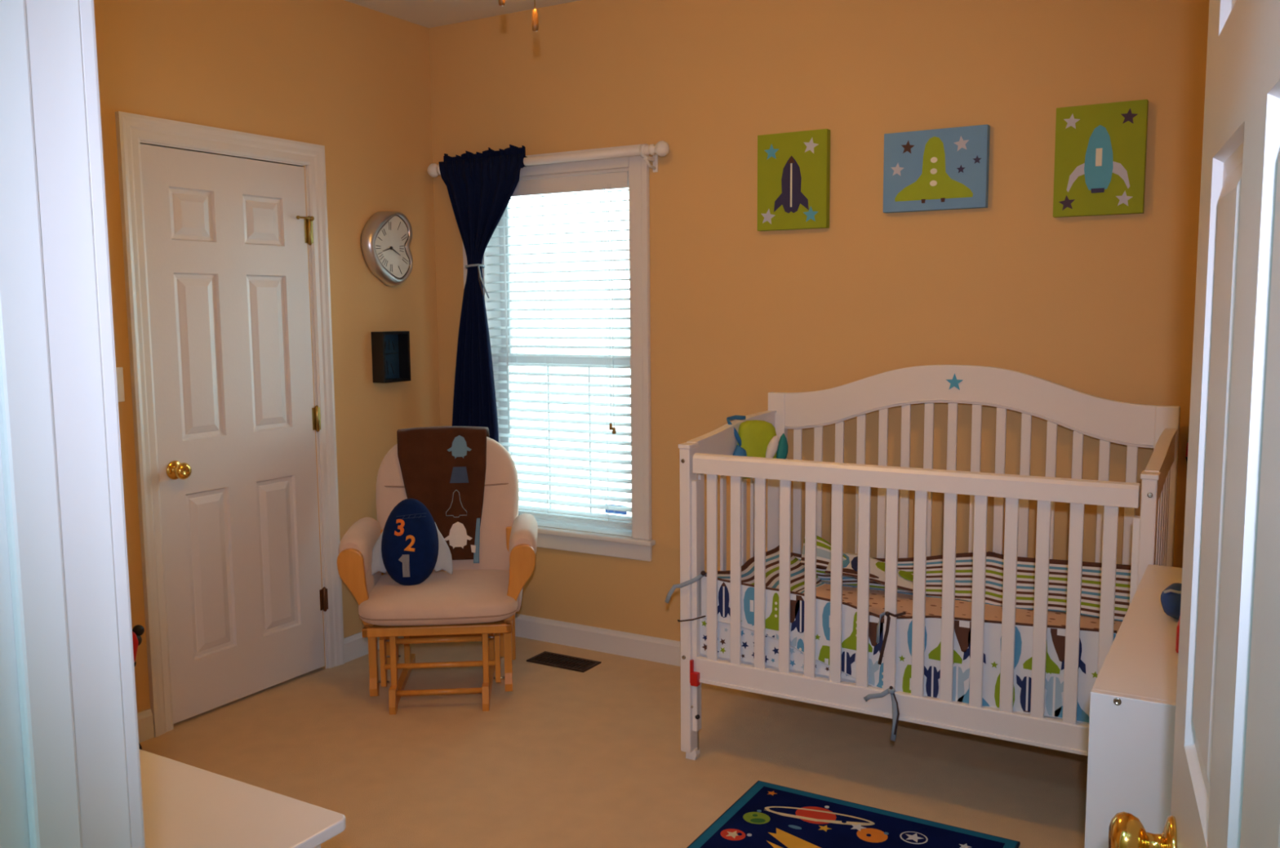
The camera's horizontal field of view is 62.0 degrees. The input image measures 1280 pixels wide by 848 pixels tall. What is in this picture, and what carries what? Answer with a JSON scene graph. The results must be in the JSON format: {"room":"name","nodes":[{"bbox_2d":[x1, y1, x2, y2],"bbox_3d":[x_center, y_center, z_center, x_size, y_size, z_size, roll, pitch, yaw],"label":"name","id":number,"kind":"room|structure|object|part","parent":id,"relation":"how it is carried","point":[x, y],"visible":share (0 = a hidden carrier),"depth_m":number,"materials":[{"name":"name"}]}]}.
{"room":"bedroom","nodes":[
{"label":"bedroom","id":0,"kind":"room"},
{"bbox_2d":[93,0,439,712],"bbox_3d":[-1.848,-0.255,3.498,0.120,2.740,3.405,3,7,30],"label":"wall","id":1,"kind":"structure","parent":0,"point":[351,80],"depth_m":4.35,"materials":[{"name":"paint"}]},
{"bbox_2d":[115,367,124,402],"bbox_3d":[-1.748,-0.130,3.543,0.018,0.116,0.070,3,7,30],"label":"light switch","id":2,"kind":"object","parent":1,"relation":"attached to","point":[120,384],"visible":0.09,"depth_m":3.56,"materials":[{"name":"white plastic"}]},
{"bbox_2d":[137,708,154,742],"bbox_3d":[-2.142,1.129,2.989,0.015,0.102,1.718,3,7,30],"label":"baseboard","id":3,"kind":"structure","parent":1,"relation":"attached to","point":[144,718],"depth_m":3.70,"materials":[{"name":"paint"}]},
{"bbox_2d":[115,111,344,737],"bbox_3d":[-1.540,-0.012,4.030,0.141,2.138,0.892,3,7,30],"label":"trim","id":4,"kind":"structure","parent":1,"relation":"attached to","point":[132,130],"depth_m":3.74,"materials":[{"name":"paint"}]},
{"bbox_3d":[-1.693,0.030,3.651,0.021,2.138,0.080,3,7,30],"label":"casing","id":5,"kind":"part","parent":4,"relation":"part of","materials":[{"name":"paint"}]},
{"bbox_3d":[-1.496,-1.031,3.889,0.021,0.082,0.892,3,7,30],"label":"head casing","id":6,"kind":"part","parent":4,"relation":"part of","materials":[{"name":"paint"}]},
{"bbox_3d":[-1.282,-0.048,4.349,0.021,2.138,0.077,3,7,30],"label":"casing","id":7,"kind":"part","parent":4,"relation":"part of","materials":[{"name":"paint"}]},
{"bbox_2d":[140,143,328,724],"bbox_3d":[-1.479,0.029,4.008,0.102,2.032,0.744,3,7,30],"label":"door","id":8,"kind":"structure","parent":1,"relation":"in","point":[227,238],"depth_m":3.97,"materials":[{"name":"paint"}]},
{"bbox_3d":[-1.618,0.164,3.746,0.066,0.068,0.068,3,7,30],"label":"knob","id":9,"kind":"part","parent":8,"relation":"part of","materials":[{"name":"gold metal"}]},
{"bbox_2d":[343,631,403,662],"bbox_3d":[-1.090,0.928,4.778,0.015,0.102,0.672,3,7,30],"label":"baseboard","id":10,"kind":"structure","parent":1,"relation":"attached to","point":[356,646],"depth_m":4.55,"materials":[{"name":"paint"}]},
{"bbox_2d":[360,211,413,286],"bbox_3d":[-1.081,-0.757,4.592,0.050,0.326,0.291,3,7,30],"label":"wall clock","id":11,"kind":"object","parent":1,"relation":"attached to","point":[386,237],"visible":1,"depth_m":4.57,"materials":[{"name":"silver metal"}]},
{"bbox_2d":[371,331,410,382],"bbox_3d":[-1.081,-0.293,4.625,0.067,0.218,0.166,3,7,30],"label":"shadow box","id":12,"kind":"object","parent":1,"relation":"attached to","point":[390,350],"visible":1,"depth_m":4.64,"materials":[{"name":"black wood"}]},
{"bbox_2d":[344,0,581,28],"bbox_3d":[-0.491,-1.495,1.654,5.440,0.100,5.240,3,7,30],"label":"ceiling","id":13,"kind":"structure","parent":0,"point":[428,14],"depth_m":4.47,"materials":[{"name":"paint"}]},
{"bbox_2d":[497,0,538,31],"bbox_3d":[-0.232,-1.227,2.467,1.042,0.612,1.036,3,7,30],"label":"ceiling fan","id":14,"kind":"object","parent":13,"relation":"hanging from","point":[535,22],"visible":1,"depth_m":2.49,"materials":[{"name":"gold"}]},
{"bbox_3d":[-0.329,-1.022,2.533,0.017,0.052,0.017,3,7,30],"label":"pull handle","id":15,"kind":"part","parent":14,"relation":"part of","materials":[{"name":"brown wood"}]},
{"bbox_3d":[-0.246,-0.949,2.499,0.017,0.052,0.017,3,7,30],"label":"pull handle","id":16,"kind":"part","parent":14,"relation":"part of","materials":[{"name":"brown wood"}]},
{"bbox_2d":[139,633,1088,847],"bbox_3d":[-0.468,1.328,1.958,5.440,0.100,5.240,3,7,30],"label":"floor","id":17,"kind":"structure","parent":0,"point":[593,757],"depth_m":3.52,"materials":[{"name":"carpet"}]},
{"bbox_2d":[132,624,144,750],"bbox_3d":[-1.756,0.898,3.446,0.160,0.457,0.353,3,7,30],"label":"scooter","id":18,"kind":"object","parent":17,"relation":"on","point":[138,630],"visible":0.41,"depth_m":3.54,"materials":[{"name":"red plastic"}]},
{"bbox_3d":[-1.686,0.743,3.551,0.044,0.140,0.071,3,7,30],"label":"handle","id":19,"kind":"part","parent":18,"relation":"part of","materials":[{"name":"red plastic"}]},
{"bbox_2d":[139,749,346,847],"bbox_3d":[-1.151,0.934,1.713,1.390,0.748,0.530,3,7,30],"label":"table top","id":20,"kind":"object","parent":17,"relation":"on","point":[185,806],"visible":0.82,"depth_m":1.55,"materials":[{"name":"white laminate"}]},
{"bbox_2d":[337,436,537,715],"bbox_3d":[-0.771,0.549,4.199,0.734,0.975,0.712,-1,6,-5],"label":"glider chair","id":21,"kind":"object","parent":17,"relation":"on","point":[477,602],"visible":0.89,"depth_m":3.98,"materials":[{"name":"beige fabric"}]},
{"bbox_3d":[-1.049,0.604,3.930,0.126,0.293,0.030,-1,6,-5],"label":"arm","id":22,"kind":"part","parent":21,"relation":"part of","materials":[{"name":"brown wood"}]},
{"bbox_3d":[-1.052,0.587,4.143,0.045,0.245,0.400,-1,6,-5],"label":"arm panel","id":23,"kind":"part","parent":21,"relation":"part of","materials":[{"name":"beige fabric"}]},
{"bbox_3d":[-1.002,0.881,3.998,0.028,0.300,0.047,-1,6,-5],"label":"post","id":24,"kind":"part","parent":21,"relation":"part of","materials":[{"name":"brown wood"}]},
{"bbox_3d":[-0.962,0.892,3.989,0.018,0.200,0.047,-1,6,-5],"label":"link arm","id":25,"kind":"part","parent":21,"relation":"part of","materials":[{"name":"brown wood"}]},
{"bbox_3d":[-1.032,0.703,4.325,0.028,0.555,0.033,-1,6,-5],"label":"post","id":26,"kind":"part","parent":21,"relation":"part of","materials":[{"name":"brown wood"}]},
{"bbox_2d":[371,498,453,585],"bbox_3d":[-0.880,0.455,4.077,0.270,0.329,0.201,3,7,30],"label":"pillow","id":27,"kind":"object","parent":21,"relation":"on","point":[410,545],"visible":0.99,"depth_m":4.04,"materials":[{"name":"blue fabric"}]},
{"bbox_3d":[-0.764,0.733,4.152,0.544,0.034,0.500,-1,6,-5],"label":"seat frame","id":28,"kind":"part","parent":21,"relation":"part of","materials":[{"name":"brown wood"}]},
{"bbox_2d":[358,568,517,626],"bbox_3d":[-0.763,0.667,4.125,0.584,0.125,0.538,-1,6,-5],"label":"seat cushion","id":29,"kind":"object","parent":21,"relation":"on","point":[465,597],"depth_m":3.92,"materials":[{"name":"beige fabric"}]},
{"bbox_2d":[396,426,488,563],"bbox_3d":[-0.806,0.279,4.383,0.362,0.538,0.305,-1,6,-5],"label":"blanket","id":30,"kind":"object","parent":21,"relation":"on","point":[443,468],"visible":0.93,"depth_m":4.31,"materials":[{"name":"brown fabric"}]},
{"bbox_2d":[375,436,519,574],"bbox_3d":[-0.790,0.336,4.380,0.582,0.590,0.213,-1,6,-5],"label":"cushion","id":31,"kind":"object","parent":21,"relation":"on","point":[500,512],"depth_m":4.33,"materials":[{"name":"beige fabric"}]},
{"bbox_3d":[-0.538,0.885,4.024,0.018,0.200,0.047,-1,6,-5],"label":"link arm","id":32,"kind":"part","parent":21,"relation":"part of","materials":[{"name":"brown wood"}]},
{"bbox_3d":[-0.562,0.853,4.321,0.018,0.200,0.047,-1,6,-5],"label":"link arm","id":33,"kind":"part","parent":21,"relation":"part of","materials":[{"name":"brown wood"}]},
{"bbox_3d":[-0.500,0.873,4.039,0.028,0.300,0.047,-1,6,-5],"label":"post","id":34,"kind":"part","parent":21,"relation":"part of","materials":[{"name":"brown wood"}]},
{"bbox_3d":[-0.529,0.695,4.365,0.028,0.555,0.033,-1,6,-5],"label":"post","id":35,"kind":"part","parent":21,"relation":"part of","materials":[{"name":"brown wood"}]},
{"bbox_3d":[-0.452,0.594,3.978,0.126,0.293,0.030,-1,6,-5],"label":"arm","id":36,"kind":"part","parent":21,"relation":"part of","materials":[{"name":"brown wood"}]},
{"bbox_3d":[-0.484,0.578,4.189,0.045,0.245,0.400,-1,6,-5],"label":"arm panel","id":37,"kind":"part","parent":21,"relation":"part of","materials":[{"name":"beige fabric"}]},
{"bbox_2d":[526,651,601,672],"bbox_3d":[-0.322,1.001,4.486,0.291,0.006,0.138,3,7,30],"label":"floor vent","id":38,"kind":"object","parent":17,"relation":"in","point":[546,658],"visible":1,"depth_m":4.48,"materials":[{"name":"brown metal"}]},
{"bbox_2d":[686,780,1020,847],"bbox_3d":[0.427,1.190,2.653,0.787,0.013,1.122,3,7,30],"label":"rug","id":39,"kind":"object","parent":17,"relation":"on","point":[767,815],"visible":1,"depth_m":3.02,"materials":[{"name":"blue fabric"}]},
{"bbox_2d":[678,364,1180,759],"bbox_3d":[0.907,0.468,3.405,1.385,1.279,0.748,3,7,30],"label":"crib","id":40,"kind":"object","parent":17,"relation":"on","point":[1148,537],"visible":0.78,"depth_m":3.27,"materials":[{"name":"paint"}]},
{"bbox_3d":[0.165,0.570,3.462,0.058,1.020,0.064,3,7,30],"label":"post","id":41,"kind":"part","parent":40,"relation":"part of","materials":[{"name":"paint"}]},
{"bbox_3d":[0.182,0.953,3.477,0.029,0.240,0.017,-3,7,-24],"label":"guide rod","id":42,"kind":"part","parent":40,"relation":"part of","materials":[{"name":"metal"}]},
{"bbox_3d":[0.335,0.056,3.719,0.022,0.140,0.673,3,7,30],"label":"rail","id":43,"kind":"part","parent":40,"relation":"part of","materials":[{"name":"paint"}]},
{"bbox_2d":[726,415,788,479],"bbox_3d":[0.404,0.080,3.720,0.211,0.223,0.103,-2,6,-13],"label":"toy","id":44,"kind":"object","parent":40,"relation":"hanging from","point":[754,438],"visible":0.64,"depth_m":3.69,"materials":[{"name":"fabric"}]},
{"bbox_2d":[706,545,825,593],"bbox_3d":[0.450,0.529,3.673,0.217,0.140,0.620,3,7,30],"label":"bumper cover","id":45,"kind":"object","parent":40,"relation":"attached to","point":[772,557],"visible":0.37,"depth_m":3.77,"materials":[{"name":"multicoloured fabric"}]},
{"bbox_3d":[0.521,0.454,4.045,0.068,1.151,0.037,3,7,30],"label":"post","id":46,"kind":"part","parent":40,"relation":"part of","materials":[{"name":"paint"}]},
{"bbox_2d":[665,570,1116,741],"bbox_3d":[0.674,0.710,3.155,1.340,0.426,0.060,3,7,30],"label":"bumper cover","id":47,"kind":"object","parent":40,"relation":"attached to","point":[1055,635],"visible":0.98,"depth_m":3.08,"materials":[{"name":"fabric"}]},
{"bbox_3d":[0.915,0.761,3.445,1.300,0.017,0.643,3,7,30],"label":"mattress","id":48,"kind":"part","parent":40,"relation":"part of","materials":[{"name":"paint"}]},
{"bbox_3d":[0.739,0.827,3.144,1.288,0.080,0.030,3,7,30],"label":"rail","id":49,"kind":"part","parent":40,"relation":"part of","materials":[{"name":"paint"}]},
{"bbox_2d":[700,583,1122,681],"bbox_3d":[0.910,0.685,3.428,1.278,0.134,0.655,3,7,30],"label":"mattress","id":50,"kind":"object","parent":40,"relation":"on","point":[962,609],"visible":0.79,"depth_m":3.43,"materials":[{"name":"fabric"}]},
{"bbox_2d":[800,535,913,591],"bbox_3d":[0.776,0.487,3.737,0.480,0.139,0.178,3,7,30],"label":"pillow","id":51,"kind":"object","parent":50,"relation":"on","point":[850,561],"visible":0.57,"depth_m":3.73,"materials":[{"name":"fabric"}]},
{"bbox_3d":[0.734,0.153,3.072,1.288,0.062,0.041,3,7,30],"label":"rail","id":52,"kind":"part","parent":40,"relation":"part of","materials":[{"name":"paint"}]},
{"bbox_2d":[791,551,1130,621],"bbox_3d":[1.059,0.512,3.650,1.225,0.170,0.095,3,7,30],"label":"bumper cover","id":53,"kind":"object","parent":40,"relation":"attached to","point":[1058,569],"visible":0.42,"depth_m":3.53,"materials":[{"name":"multicoloured fabric"}]},
{"bbox_3d":[1.083,-0.078,3.656,1.380,0.251,0.026,3,7,30],"label":"headboard","id":54,"kind":"part","parent":40,"relation":"part of","materials":[{"name":"paint"}]},
{"bbox_3d":[1.312,0.632,2.795,0.058,1.020,0.064,3,7,30],"label":"post","id":55,"kind":"part","parent":40,"relation":"part of","materials":[{"name":"paint"}]},
{"bbox_3d":[1.654,0.516,3.385,0.068,1.151,0.037,3,7,30],"label":"post","id":56,"kind":"part","parent":40,"relation":"part of","materials":[{"name":"paint"}]},
{"bbox_3d":[1.494,0.119,3.044,0.022,0.140,0.673,3,7,30],"label":"rail","id":57,"kind":"part","parent":40,"relation":"part of","materials":[{"name":"paint"}]},
{"bbox_2d":[1084,564,1182,847],"bbox_3d":[1.173,0.823,2.229,0.318,0.820,1.042,3,7,30],"label":"bookcase","id":58,"kind":"object","parent":17,"relation":"on","point":[1133,696],"visible":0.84,"depth_m":1.82,"materials":[{"name":"white laminate"}]},
{"bbox_3d":[0.915,0.872,1.792,0.318,0.820,0.018,3,7,30],"label":"panel","id":59,"kind":"part","parent":58,"relation":"part of","materials":[{"name":"white laminate"}]},
{"bbox_3d":[1.170,0.424,2.187,0.318,0.018,1.004,3,7,30],"label":"panel","id":60,"kind":"part","parent":58,"relation":"part of","materials":[{"name":"white laminate"}]},
{"bbox_3d":[1.431,0.773,2.668,0.318,0.820,0.018,3,7,30],"label":"panel","id":61,"kind":"part","parent":58,"relation":"part of","materials":[{"name":"white laminate"}]},
{"bbox_2d":[1160,582,1182,619],"bbox_3d":[1.132,0.372,2.233,0.072,0.076,0.072,3,7,30],"label":"toy","id":62,"kind":"object","parent":58,"relation":"on","point":[1171,597],"visible":0.49,"depth_m":2.21,"materials":[{"name":"fabric"}]},
{"bbox_3d":[1.113,0.349,2.210,0.047,0.014,0.011,4,7,33],"label":"toy trim","id":63,"kind":"part","parent":62,"relation":"part of","materials":[{"name":"grey fabric"}]},
{"bbox_2d":[1175,615,1180,653],"bbox_3d":[1.068,0.402,2.034,0.072,0.062,0.100,3,7,30],"label":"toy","id":64,"kind":"object","parent":58,"relation":"on","point":[1178,624],"visible":0.07,"depth_m":2.01,"materials":[{"name":"plastic"}]},
{"bbox_2d":[428,0,1208,641],"bbox_3d":[0.574,-0.343,4.129,3.660,2.740,0.140,3,7,30],"label":"wall","id":65,"kind":"structure","parent":0,"point":[1100,306],"depth_m":3.88,"materials":[{"name":"paint"}]},
{"bbox_2d":[426,140,669,177],"bbox_3d":[-0.399,-1.081,4.467,1.216,0.105,0.120,3,7,30],"label":"curtain rod","id":66,"kind":"object","parent":65,"relation":"attached to","point":[661,148],"visible":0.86,"depth_m":4.27,"materials":[{"name":"white plastic"}]},
{"bbox_2d":[438,144,527,442],"bbox_3d":[-0.691,-0.125,4.706,0.519,2.144,0.068,3,7,31],"label":"curtain","id":67,"kind":"object","parent":66,"relation":"hanging from","point":[481,187],"visible":0.69,"depth_m":4.66,"materials":[{"name":"blue fabric"}]},
{"bbox_3d":[-0.415,-1.100,4.439,1.070,0.035,0.035,3,7,30],"label":"rod","id":68,"kind":"part","parent":66,"relation":"part of","materials":[{"name":"white plastic"}]},
{"bbox_2d":[462,143,655,561],"bbox_3d":[-0.343,-0.302,4.647,0.990,1.707,0.185,3,7,30],"label":"window","id":69,"kind":"structure","parent":65,"relation":"in","point":[638,544],"depth_m":4.45,"materials":[{"name":"paint"}]},
{"bbox_3d":[-0.748,-0.362,4.808,0.087,1.615,0.026,3,7,30],"label":"casing","id":70,"kind":"part","parent":69,"relation":"part of","materials":[{"name":"paint"}]},
{"bbox_3d":[-0.332,-0.307,4.666,0.780,1.530,0.140,3,7,30],"label":"frame","id":71,"kind":"part","parent":69,"relation":"part of","materials":[{"name":"paint"}]},
{"bbox_2d":[486,171,631,529],"bbox_3d":[-0.357,-0.310,4.624,0.751,1.489,0.088,3,7,30],"label":"window blind","id":72,"kind":"object","parent":69,"relation":"attached to","point":[613,180],"visible":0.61,"depth_m":4.61,"materials":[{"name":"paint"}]},
{"bbox_3d":[-0.349,-0.299,4.637,0.510,1.440,0.053,3,7,30],"label":"ladder cord","id":73,"kind":"part","parent":72,"relation":"part of","materials":[{"name":"white fabric"}]},
{"bbox_3d":[-0.342,0.416,4.715,0.748,0.026,0.050,3,7,30],"label":"rail","id":74,"kind":"part","parent":72,"relation":"part of","materials":[{"name":"white plastic"}]},
{"bbox_3d":[-0.121,-0.486,4.428,0.020,1.008,0.005,3,7,30],"label":"pull cord","id":75,"kind":"part","parent":72,"relation":"part of","materials":[{"name":"white fabric"}]},
{"bbox_3d":[-0.306,-0.661,4.676,0.756,0.806,0.026,3,7,30],"label":"sash","id":76,"kind":"part","parent":69,"relation":"part of","materials":[{"name":"paint"}]},
{"bbox_3d":[-0.314,0.071,4.732,0.756,0.762,0.027,3,7,30],"label":"sash","id":77,"kind":"part","parent":69,"relation":"part of","materials":[{"name":"paint"}]},
{"bbox_3d":[-0.380,-1.102,4.508,0.954,0.085,0.026,3,7,30],"label":"head casing","id":78,"kind":"part","parent":69,"relation":"part of","materials":[{"name":"paint"}]},
{"bbox_3d":[-0.337,0.465,4.730,0.990,0.024,0.185,3,7,30],"label":"sill","id":79,"kind":"part","parent":69,"relation":"part of","materials":[{"name":"paint"}]},
{"bbox_3d":[0.001,-0.321,4.372,0.087,1.615,0.026,3,7,30],"label":"casing","id":80,"kind":"part","parent":69,"relation":"part of","materials":[{"name":"paint"}]},
{"bbox_2d":[515,613,680,666],"bbox_3d":[0.552,0.977,4.200,3.405,0.102,0.015,3,7,30],"label":"baseboard","id":81,"kind":"structure","parent":65,"relation":"attached to","point":[659,650],"depth_m":4.62,"materials":[{"name":"paint"}]},
{"bbox_2d":[757,128,830,231],"bbox_3d":[0.570,-0.904,3.964,0.276,0.354,0.037,3,7,30],"label":"canvas","id":82,"kind":"object","parent":65,"relation":"attached to","point":[793,168],"visible":1,"depth_m":3.94,"materials":[{"name":"green fabric"}]},
{"bbox_2d":[883,124,990,213],"bbox_3d":[1.025,-0.882,3.698,0.357,0.274,0.038,3,7,30],"label":"canvas","id":83,"kind":"object","parent":65,"relation":"attached to","point":[942,169],"visible":1,"depth_m":3.68,"materials":[{"name":"fabric"}]},
{"bbox_2d":[1053,99,1148,217],"bbox_3d":[1.482,-0.851,3.433,0.270,0.350,0.038,3,7,30],"label":"canvas","id":84,"kind":"object","parent":65,"relation":"attached to","point":[1100,149],"visible":1,"depth_m":3.42,"materials":[{"name":"green fabric"}]},
{"bbox_2d":[1185,439,1188,464],"bbox_3d":[1.785,0.046,3.341,0.125,0.208,0.068,3,7,30],"label":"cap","id":85,"kind":"object","parent":65,"relation":"hanging from","point":[1186,454],"visible":0.09,"depth_m":3.35,"materials":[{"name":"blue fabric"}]},
{"bbox_3d":[-1.148,-0.013,1.202,3.420,2.740,0.125,3,7,30],"label":"wall","id":86,"kind":"structure","parent":0,"visible":0},
{"bbox_2d":[0,0,145,847],"bbox_3d":[-0.098,0.340,0.624,0.990,2.146,0.159,3,7,30],"label":"trim","id":87,"kind":"structure","parent":86,"relation":"attached to","point":[70,776],"depth_m":0.81,"materials":[{"name":"paint"}]},
{"bbox_3d":[-0.098,0.340,0.624,0.990,2.146,0.159,3,7,30],"label":"casing","id":88,"kind":"part","parent":87,"relation":"part of","materials":[{"name":"paint"}]},
{"bbox_2d":[1108,0,1279,847],"bbox_3d":[0.470,0.356,0.832,0.167,2.032,0.816,2,7,23],"label":"door","id":89,"kind":"structure","parent":86,"relation":"in","point":[1225,793],"depth_m":0.84,"materials":[{"name":"paint"}]},
{"bbox_3d":[0.556,0.464,1.181,0.066,0.068,0.068,2,7,23],"label":"knob","id":90,"kind":"part","parent":89,"relation":"part of","materials":[{"name":"gold metal"}]}
]}

